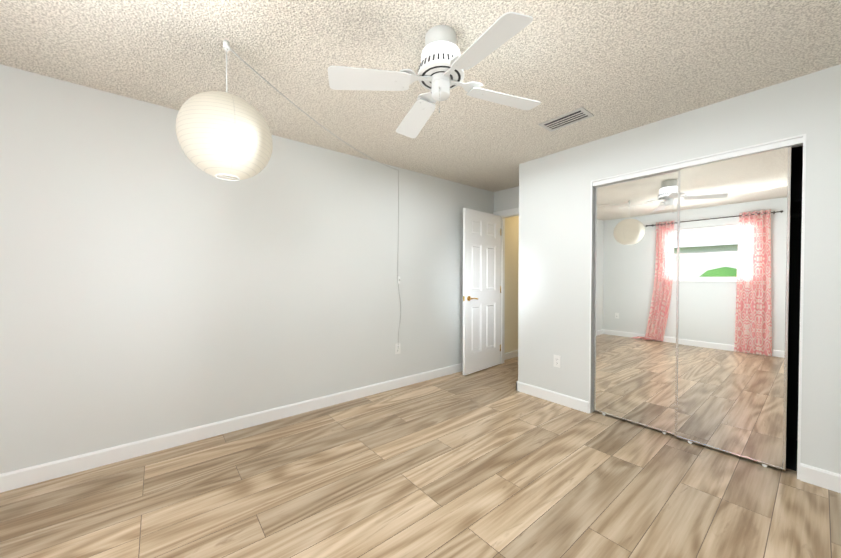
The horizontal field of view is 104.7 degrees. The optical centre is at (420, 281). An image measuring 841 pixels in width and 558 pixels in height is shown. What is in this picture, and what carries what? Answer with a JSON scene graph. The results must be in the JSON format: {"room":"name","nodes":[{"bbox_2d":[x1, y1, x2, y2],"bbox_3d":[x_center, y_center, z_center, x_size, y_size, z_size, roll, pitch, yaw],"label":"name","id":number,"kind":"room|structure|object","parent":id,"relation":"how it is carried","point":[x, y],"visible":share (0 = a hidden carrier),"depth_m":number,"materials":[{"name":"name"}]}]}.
{"room":"empty bedroom","nodes":[
{"label":"empty bedroom","id":0,"kind":"room"},
{"bbox_2d":[0,64,518,473],"bbox_3d":[-0.346,-0.042,3.524,6.890,2.385,0.140,-1,1,-39],"label":"wall","id":1,"kind":"structure","parent":0,"point":[155,281],"depth_m":2.34,"materials":[{"name":"paint"}]},
{"bbox_2d":[0,363,462,492],"bbox_3d":[-0.895,1.109,2.997,4.950,0.100,0.014,-1,1,-39],"label":"baseboard","id":2,"kind":"structure","parent":1,"relation":"attached to","point":[27,476],"depth_m":2.35,"materials":[{"name":"white wood"}]},
{"bbox_2d":[395,343,400,353],"bbox_3d":[-0.245,0.725,3.522,0.070,0.115,0.008,-1,1,-39],"label":"outlet","id":3,"kind":"object","parent":1,"relation":"attached to","point":[397,351],"visible":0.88,"depth_m":3.52,"materials":[{"name":"white plastic"}]},
{"bbox_2d":[504,350,517,359],"bbox_3d":[1.675,1.076,5.083,1.450,0.100,0.014,-1,1,-39],"label":"baseboard","id":4,"kind":"structure","parent":1,"relation":"attached to","point":[511,354],"depth_m":4.81,"materials":[{"name":"white wood"}]},
{"bbox_2d":[0,357,840,557],"bbox_3d":[0.738,1.231,2.208,6.890,0.120,3.580,-1,1,-39],"label":"floor","id":5,"kind":"structure","parent":0,"point":[490,462],"depth_m":1.80,"materials":[{"name":"brown wood"}]},
{"bbox_2d":[0,0,840,191],"bbox_3d":[0.738,-1.274,2.169,6.890,0.120,3.580,-1,1,-39],"label":"ceiling","id":6,"kind":"structure","parent":0,"point":[613,67],"depth_m":1.75,"materials":[{"name":"white paint"}]},
{"bbox_2d":[175,40,400,348],"bbox_3d":[-0.611,-0.238,2.442,1.986,1.960,1.197,-1,1,-39],"label":"pendant lantern","id":7,"kind":"object","parent":6,"relation":"hanging from","point":[226,135],"visible":0.98,"depth_m":1.50,"materials":[{"name":"paper"}]},
{"bbox_2d":[328,12,540,137],"bbox_3d":[0.108,-1.008,1.616,0.915,0.395,0.766,0,1,25],"label":"ceiling fan","id":8,"kind":"object","parent":6,"relation":"hanging from","point":[444,64],"visible":1,"depth_m":1.53,"materials":[{"name":"white"}]},
{"bbox_2d":[538,107,593,131],"bbox_3d":[1.090,-1.214,2.443,0.185,0.008,0.335,-1,1,-39],"label":"ceiling vent","id":9,"kind":"object","parent":6,"relation":"in","point":[569,118],"visible":1,"depth_m":2.42,"materials":[{"name":"silver metal"}]},
{"bbox_2d":[494,186,518,211],"bbox_3d":[2.105,-0.039,3.298,0.110,2.385,3.300,-1,1,-39],"label":"wall","id":10,"kind":"structure","parent":0,"point":[506,199],"depth_m":4.36,"materials":[{"name":"paint"}]},
{"bbox_2d":[493,208,518,363],"bbox_3d":[1.353,0.088,4.226,0.142,2.102,0.906,-1,1,-39],"label":"door frame","id":11,"kind":"structure","parent":10,"relation":"attached to","point":[503,214],"depth_m":4.49,"materials":[{"name":"white wood"}]},
{"bbox_2d":[463,208,500,374],"bbox_3d":[0.803,0.118,4.184,0.771,2.020,0.152,-1,1,-44],"label":"door leaf","id":12,"kind":"structure","parent":11,"relation":"attached to","point":[481,290],"depth_m":4.13,"materials":[{"name":"white paint"},{"name":"brass"}]},
{"bbox_2d":[518,64,840,473],"bbox_3d":[2.067,-0.029,2.701,0.700,2.385,2.420,-1,1,-39],"label":"wall","id":13,"kind":"structure","parent":0,"point":[554,252],"depth_m":2.33,"materials":[{"name":"paint"}]},
{"bbox_2d":[516,381,588,412],"bbox_3d":[1.253,1.106,3.156,0.014,0.100,0.742,-1,1,-39],"label":"baseboard","id":14,"kind":"structure","parent":13,"relation":"attached to","point":[575,403],"depth_m":3.11,"materials":[{"name":"white wood"}]},
{"bbox_2d":[553,355,560,367],"bbox_3d":[1.301,0.757,3.096,0.008,0.115,0.070,-1,1,-39],"label":"outlet","id":15,"kind":"object","parent":13,"relation":"attached to","point":[557,360],"visible":1,"depth_m":3.09,"materials":[{"name":"white plastic"}]},
{"bbox_2d":[593,170,677,434],"bbox_3d":[1.734,0.163,2.642,0.016,2.002,0.613,-1,1,-39],"label":"mirror door","id":16,"kind":"structure","parent":13,"relation":"in","point":[635,284],"depth_m":2.62,"materials":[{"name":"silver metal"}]},
{"bbox_2d":[589,134,805,479],"bbox_3d":[1.916,0.146,2.420,0.114,2.042,1.214,-1,1,-39],"label":"trim","id":17,"kind":"structure","parent":13,"relation":"attached to","point":[794,141],"depth_m":2.19,"materials":[{"name":"white wood"}]},
{"bbox_2d":[675,146,791,470],"bbox_3d":[2.068,0.170,2.189,0.016,2.002,0.550,-1,1,-39],"label":"mirror door","id":18,"kind":"structure","parent":13,"relation":"in","point":[732,290],"depth_m":2.16,"materials":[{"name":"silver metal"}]},
{"bbox_2d":[786,146,802,470],"bbox_3d":[2.145,-0.029,2.693,0.590,2.385,2.310,-1,1,-39],"label":"liner","id":19,"kind":"object","parent":13,"relation":"in","point":[794,304],"depth_m":2.39,"materials":[{"name":"black"}]},
{"bbox_2d":[800,463,840,492],"bbox_3d":[2.393,1.128,1.752,0.014,0.100,0.448,-1,1,-39],"label":"baseboard","id":20,"kind":"structure","parent":13,"relation":"attached to","point":[816,476],"depth_m":1.86,"materials":[{"name":"white wood"}]}
]}

